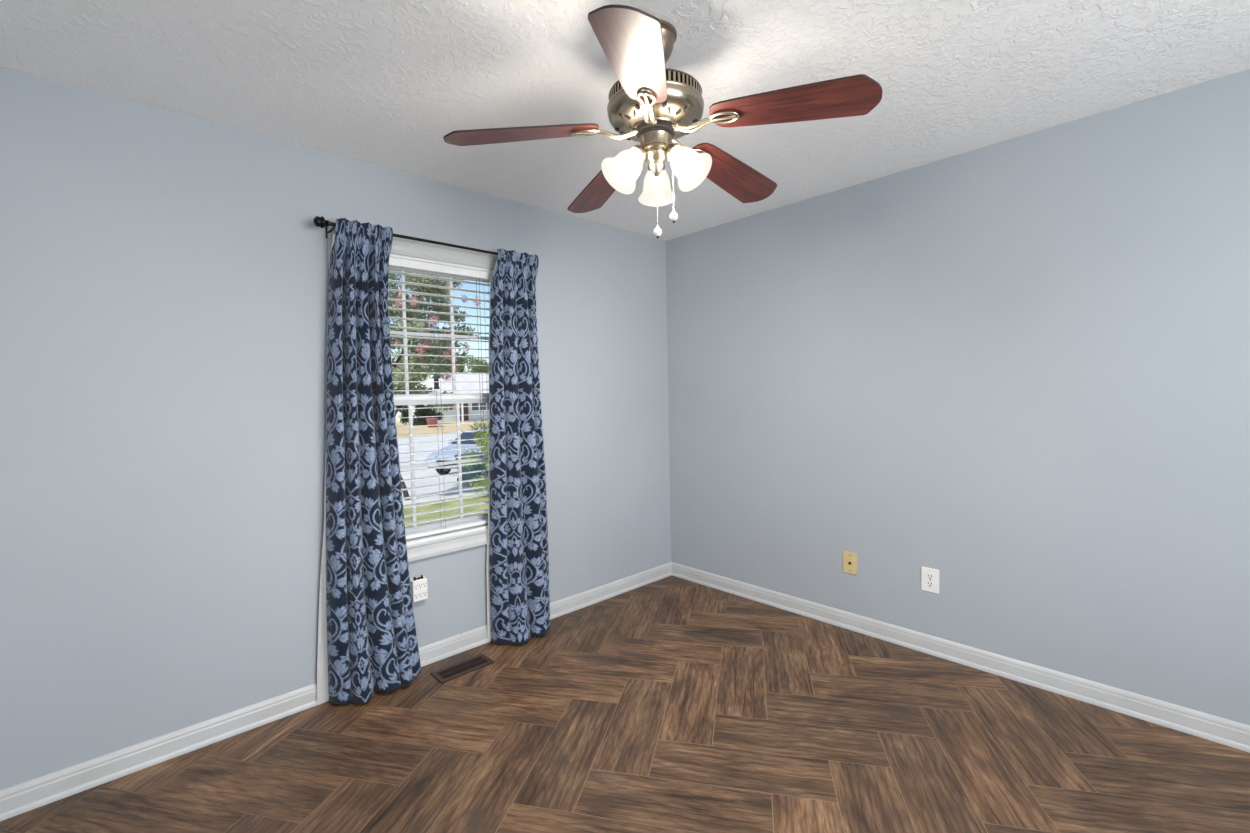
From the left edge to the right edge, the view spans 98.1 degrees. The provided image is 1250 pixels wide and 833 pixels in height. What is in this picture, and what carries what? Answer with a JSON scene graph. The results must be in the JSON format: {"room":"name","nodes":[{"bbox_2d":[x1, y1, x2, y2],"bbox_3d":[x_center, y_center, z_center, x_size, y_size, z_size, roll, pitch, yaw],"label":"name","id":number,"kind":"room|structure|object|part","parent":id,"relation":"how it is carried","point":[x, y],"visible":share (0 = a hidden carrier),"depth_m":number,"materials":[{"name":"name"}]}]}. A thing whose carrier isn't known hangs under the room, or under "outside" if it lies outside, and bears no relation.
{"room":"empty bedroom","nodes":[
{"label":"empty bedroom","id":0,"kind":"room"},
{"bbox_2d":[0,66,670,789],"bbox_3d":[-1.040,0.089,2.795,3.900,2.560,0.150,-3,3,-43],"label":"wall","id":1,"kind":"structure","parent":0,"point":[164,274],"depth_m":2.11,"materials":[{"name":"blue paint"}]},
{"bbox_2d":[0,562,671,820],"bbox_3d":[-0.959,1.203,2.780,3.600,0.092,0.020,-3,3,-43],"label":"baseboard","id":2,"kind":"structure","parent":1,"relation":"attached to","point":[24,797],"depth_m":2.13,"materials":[{"name":"white paint"}]},
{"bbox_2d":[313,216,497,254],"bbox_3d":[-0.931,-0.841,2.687,1.110,0.062,0.124,-3,3,-43],"label":"curtain rod","id":3,"kind":"object","parent":1,"relation":"attached to","point":[318,221],"visible":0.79,"depth_m":2.54,"materials":[{"name":"black metal"}]},
{"bbox_2d":[316,218,420,703],"bbox_3d":[-1.166,0.198,2.433,0.435,2.116,0.164,-3,3,-43],"label":"curtain","id":4,"kind":"object","parent":3,"relation":"hanging from","point":[367,636],"visible":1,"depth_m":2.40,"materials":[{"name":"blue fabric"}]},
{"bbox_2d":[486,248,549,644],"bbox_3d":[-0.583,0.162,2.973,0.352,2.115,0.176,-3,3,-43],"label":"curtain","id":5,"kind":"object","parent":3,"relation":"hanging from","point":[517,565],"visible":1,"depth_m":2.93,"materials":[{"name":"blue fabric"}]},
{"bbox_2d":[327,226,497,561],"bbox_3d":[-0.992,-0.083,2.842,1.010,1.574,0.201,-3,3,-43],"label":"window","id":6,"kind":"structure","parent":1,"relation":"in","point":[418,548],"depth_m":2.81,"materials":[{"name":"white paint"}]},
{"bbox_2d":[388,257,491,539],"bbox_3d":[-0.962,-0.088,2.810,0.820,1.379,0.063,-3,3,-43],"label":"window blind","id":7,"kind":"object","parent":6,"relation":"attached to","point":[399,263],"visible":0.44,"depth_m":2.81,"materials":[{"name":"white plastic"}]},
{"bbox_3d":[-0.965,-0.078,2.813,0.002,1.330,0.056,-3,3,-43],"label":"ladder cord","id":8,"kind":"part","parent":7,"relation":"part of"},
{"bbox_3d":[-0.951,0.591,2.841,0.814,0.019,0.050,-3,3,-43],"label":"rail","id":9,"kind":"part","parent":7,"relation":"part of","materials":[{"name":"white plastic"}]},
{"bbox_3d":[-0.782,-0.208,2.945,0.032,1.090,0.014,-3,3,-43],"label":"lift cord","id":10,"kind":"part","parent":7,"relation":"part of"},
{"bbox_3d":[-0.750,-0.091,3.015,0.002,1.330,0.056,-3,3,-43],"label":"ladder cord","id":11,"kind":"part","parent":7,"relation":"part of","materials":[{"name":"white fabric"}]},
{"bbox_3d":[-1.031,-0.425,2.861,0.826,0.706,0.030,-3,3,-43],"label":"sash","id":12,"kind":"part","parent":6,"relation":"part of","materials":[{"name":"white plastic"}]},
{"bbox_3d":[-0.995,0.245,2.866,0.826,0.728,0.030,-3,3,-43],"label":"sash","id":13,"kind":"part","parent":6,"relation":"part of","materials":[{"name":"white plastic"}]},
{"bbox_3d":[-0.984,0.617,2.878,0.826,0.016,0.184,-3,3,-43],"label":"sill","id":14,"kind":"part","parent":6,"relation":"part of","materials":[{"name":"white plastic"}]},
{"bbox_2d":[411,575,427,601],"bbox_3d":[-1.024,0.857,2.699,0.073,0.124,0.036,-3,3,-43],"label":"adapter","id":15,"kind":"object","parent":1,"relation":"attached to","point":[419,591],"visible":0.98,"depth_m":2.68,"materials":[{"name":"white plastic"}]},
{"bbox_2d":[388,269,480,499],"bbox_3d":[-4.238,-1.035,10.357,2.958,5.380,2.613,-2,3,-17],"label":"flowering tree","id":16,"kind":"object","parent":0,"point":[396,295],"visible":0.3,"depth_m":10.19,"materials":[{"name":"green plant"}]},
{"bbox_2d":[432,353,440,388],"bbox_3d":[-3.607,-0.896,10.353,0.170,0.750,0.170,-3,3,-43],"label":"bird feeder","id":17,"kind":"object","parent":16,"relation":"hanging from","point":[436,384],"visible":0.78,"depth_m":10.33,"materials":[{"name":"black metal"}]},
{"bbox_2d":[0,575,1249,832],"bbox_3d":[0.512,1.345,1.228,3.700,0.120,4.400,-3,3,-43],"label":"floor","id":18,"kind":"structure","parent":0,"point":[671,704],"depth_m":2.03,"materials":[{"name":"brown wood"}]},
{"bbox_2d":[430,654,493,683],"bbox_3d":[-0.804,1.247,2.692,0.278,0.005,0.124,-3,3,-43],"label":"floor vent","id":19,"kind":"object","parent":18,"relation":"in","point":[458,669],"visible":1,"depth_m":2.69,"materials":[{"name":"brown metal"}]},
{"bbox_2d":[0,0,1249,240],"bbox_3d":[0.458,-1.227,1.119,3.900,0.150,4.600,-3,3,-43],"label":"ceiling","id":20,"kind":"structure","parent":0,"point":[382,83],"depth_m":1.83,"materials":[{"name":"white paint"}]},
{"bbox_2d":[443,5,882,237],"bbox_3d":[0.130,-0.862,1.705,1.159,0.616,1.206,-3,3,-43],"label":"ceiling fan","id":21,"kind":"object","parent":20,"relation":"hanging from","point":[651,104],"visible":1,"depth_m":1.57,"materials":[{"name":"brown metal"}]},
{"bbox_3d":[-0.305,-0.839,1.611,0.455,0.006,0.150,-8,14,-8],"label":"blade","id":22,"kind":"part","parent":21,"relation":"part of","materials":[{"name":"brown wood"}]},
{"bbox_3d":[-0.084,-0.861,2.031,0.150,0.006,0.455,-15,1,-26],"label":"blade","id":23,"kind":"part","parent":21,"relation":"part of","materials":[{"name":"brown wood"}]},
{"bbox_3d":[-0.008,-0.741,1.628,0.132,0.134,0.122,-3,3,-43],"label":"lamp shade","id":24,"kind":"part","parent":21,"relation":"part of","materials":[{"name":"white glass"}]},
{"bbox_3d":[0.027,-0.831,1.271,0.150,0.006,0.455,10,11,8],"label":"blade","id":25,"kind":"part","parent":21,"relation":"part of","materials":[{"name":"brown wood"}]},
{"bbox_3d":[0.099,-0.665,1.673,0.003,0.152,0.003,-3,3,-43],"label":"pull chain","id":26,"kind":"part","parent":21,"relation":"part of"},
{"bbox_3d":[0.104,-0.751,1.795,0.125,0.134,0.123,-3,3,-43],"label":"lamp shade","id":27,"kind":"part","parent":21,"relation":"part of","materials":[{"name":"white glass"}]},
{"bbox_3d":[0.148,-0.725,1.664,0.003,0.181,0.003,-3,3,-43],"label":"pull chain","id":28,"kind":"part","parent":21,"relation":"part of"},
{"bbox_3d":[0.194,-0.745,1.614,0.124,0.134,0.132,-3,3,-43],"label":"lamp shade","id":29,"kind":"part","parent":21,"relation":"part of","materials":[{"name":"white glass"}]},
{"bbox_3d":[0.384,-0.867,1.951,0.455,0.006,0.150,6,-14,-44],"label":"blade","id":30,"kind":"part","parent":21,"relation":"part of","materials":[{"name":"brown wood"}]},
{"bbox_3d":[0.453,-0.849,1.481,0.455,0.006,0.150,8,-5,27],"label":"blade","id":31,"kind":"part","parent":21,"relation":"part of","materials":[{"name":"brown wood"}]},
{"bbox_2d":[666,69,1249,724],"bbox_3d":[1.901,0.044,2.406,0.150,2.560,4.450,-3,3,-43],"label":"wall","id":32,"kind":"structure","parent":0,"point":[1016,370],"depth_m":2.47,"materials":[{"name":"blue paint"}]},
{"bbox_2d":[843,551,856,574],"bbox_3d":[1.252,0.818,3.023,0.016,0.120,0.077,-3,3,-43],"label":"cable plate","id":33,"kind":"object","parent":32,"relation":"attached to","point":[849,559],"visible":1,"depth_m":3.02,"materials":[{"name":"beige plastic"}]},
{"bbox_2d":[921,567,938,593],"bbox_3d":[1.535,0.823,2.729,0.008,0.121,0.082,-3,3,-43],"label":"wall outlet","id":34,"kind":"object","parent":32,"relation":"attached to","point":[929,576],"visible":1,"depth_m":2.73,"materials":[{"name":"white plastic"}]},
{"bbox_2d":[926,581,933,586],"bbox_3d":[1.534,0.843,2.728,0.003,0.029,0.035,-3,3,-43],"label":"receptacle","id":35,"kind":"object","parent":34,"relation":"attached to","point":[928,583],"depth_m":2.73,"materials":[{"name":"white plastic"}]},
{"bbox_2d":[926,573,933,579],"bbox_3d":[1.533,0.804,2.727,0.003,0.029,0.035,-3,3,-43],"label":"receptacle","id":36,"kind":"object","parent":34,"relation":"attached to","point":[929,576],"depth_m":2.73,"materials":[{"name":"white plastic"}]},
{"bbox_2d":[671,562,1249,752],"bbox_3d":[1.811,1.159,2.450,0.020,0.092,4.300,-3,3,-43],"label":"baseboard","id":37,"kind":"structure","parent":32,"relation":"attached to","point":[1230,733],"depth_m":2.50,"materials":[{"name":"white paint"}]},
{"label":"outside","id":38,"kind":"structure","parent":0,"visible":0},
{"bbox_2d":[397,433,488,504],"bbox_3d":[-10.000,1.449,22.320,70.000,0.490,31.200,-3,3,-43],"label":"driveway","id":39,"kind":"structure","parent":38,"point":[428,446],"depth_m":16.91,"materials":[{"name":"concrete"}]},
{"bbox_2d":[426,428,487,474],"bbox_3d":[-4.514,1.091,18.058,2.000,1.340,4.386,0,3,19],"label":"parked car","id":40,"kind":"object","parent":39,"relation":"on","point":[465,435],"visible":0.15,"depth_m":16.65,"materials":[{"name":"silver metal"}]},
{"bbox_2d":[436,460,456,465],"bbox_3d":[-5.198,1.382,16.033,0.840,0.160,0.090,0,3,19],"label":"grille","id":41,"kind":"object","parent":40,"relation":"attached to","point":[436,460],"depth_m":16.05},
{"bbox_2d":[454,453,488,483],"bbox_3d":[-3.453,1.203,12.466,0.670,0.670,0.620,1,3,35],"label":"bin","id":42,"kind":"object","parent":39,"relation":"on","point":[468,476],"visible":0.38,"depth_m":12.25,"materials":[{"name":"teal plastic"}]},
{"bbox_3d":[-3.460,0.893,12.452,0.670,0.050,0.620,1,3,35],"label":"lid","id":43,"kind":"part","parent":42,"relation":"part of","materials":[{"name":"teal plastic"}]},
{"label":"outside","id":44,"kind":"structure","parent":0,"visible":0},
{"bbox_2d":[396,420,488,438],"bbox_3d":[-40.675,-0.242,76.667,160.000,0.471,118.000,-3,3,-43],"label":"yard","id":45,"kind":"structure","parent":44,"point":[453,427],"depth_m":38.89,"materials":[{"name":"brown soil"}]},
{"bbox_2d":[391,347,428,392],"bbox_3d":[-25.262,-4.160,59.336,7.512,8.410,5.400,-3,3,-43],"label":"tree","id":46,"kind":"object","parent":45,"relation":"on","point":[393,358],"visible":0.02,"depth_m":59.24,"materials":[{"name":"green plant"}]},
{"bbox_2d":[398,404,443,425],"bbox_3d":[-15.641,-0.252,41.682,1.640,2.159,3.411,1,3,37],"label":"hedge","id":47,"kind":"object","parent":45,"relation":"on","point":[424,411],"visible":0.73,"depth_m":41.46,"materials":[{"name":"green plant"}]},
{"bbox_2d":[426,418,437,426],"bbox_3d":[-14.231,0.463,40.031,0.860,0.660,0.860,-3,3,-43],"label":"tub","id":48,"kind":"object","parent":45,"relation":"on","point":[430,421],"visible":0.94,"depth_m":39.75,"materials":[{"name":"plastic"}]},
{"bbox_2d":[395,374,488,422],"bbox_3d":[-13.235,-2.026,53.701,17.600,4.550,10.800,-3,3,-43],"label":"house","id":49,"kind":"structure","parent":45,"relation":"on","point":[469,387],"depth_m":47.83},
{"bbox_3d":[-13.773,-0.683,45.951,0.120,2.250,0.120,-3,3,-43],"label":"porch post","id":50,"kind":"part","parent":49,"relation":"part of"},
{"bbox_3d":[-13.921,-0.653,46.855,0.800,1.980,0.058,-3,3,-43],"label":"door","id":51,"kind":"part","parent":49,"relation":"part of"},
{"bbox_3d":[-13.126,-1.090,47.543,0.638,1.100,0.013,-3,3,-43],"label":"pane","id":52,"kind":"part","parent":49,"relation":"part of","materials":[{"name":"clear glass"}]},
{"bbox_3d":[-12.590,-1.123,48.049,0.638,1.100,0.013,-3,3,-43],"label":"pane","id":53,"kind":"part","parent":49,"relation":"part of","materials":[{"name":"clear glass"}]},
{"bbox_2d":[444,361,468,372],"bbox_3d":[-21.299,-3.864,65.937,5.035,7.093,3.733,-3,3,-43],"label":"tree","id":54,"kind":"object","parent":45,"relation":"on","point":[461,368],"visible":0.05,"depth_m":66.18,"materials":[{"name":"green plant"}]},
{"bbox_2d":[465,355,488,372],"bbox_3d":[-19.227,-4.514,73.352,5.448,7.669,3.964,-3,3,-43],"label":"tree","id":55,"kind":"object","parent":45,"relation":"on","point":[475,369],"visible":0.2,"depth_m":71.98,"materials":[{"name":"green plant"}]},
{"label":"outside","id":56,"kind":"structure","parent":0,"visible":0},
{"bbox_2d":[403,494,488,527],"bbox_3d":[0.767,1.468,10.892,70.000,0.001,8.900,-3,3,-43],"label":"lawn","id":57,"kind":"structure","parent":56,"point":[466,501],"depth_m":9.42,"materials":[{"name":"green plant"}]},
{"bbox_2d":[457,417,488,493],"bbox_3d":[-2.537,0.762,10.767,1.400,1.626,1.101,-3,3,-43],"label":"leafy shrub","id":58,"kind":"object","parent":57,"relation":"on","point":[484,433],"visible":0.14,"depth_m":10.50,"materials":[{"name":"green plant"}]}
]}

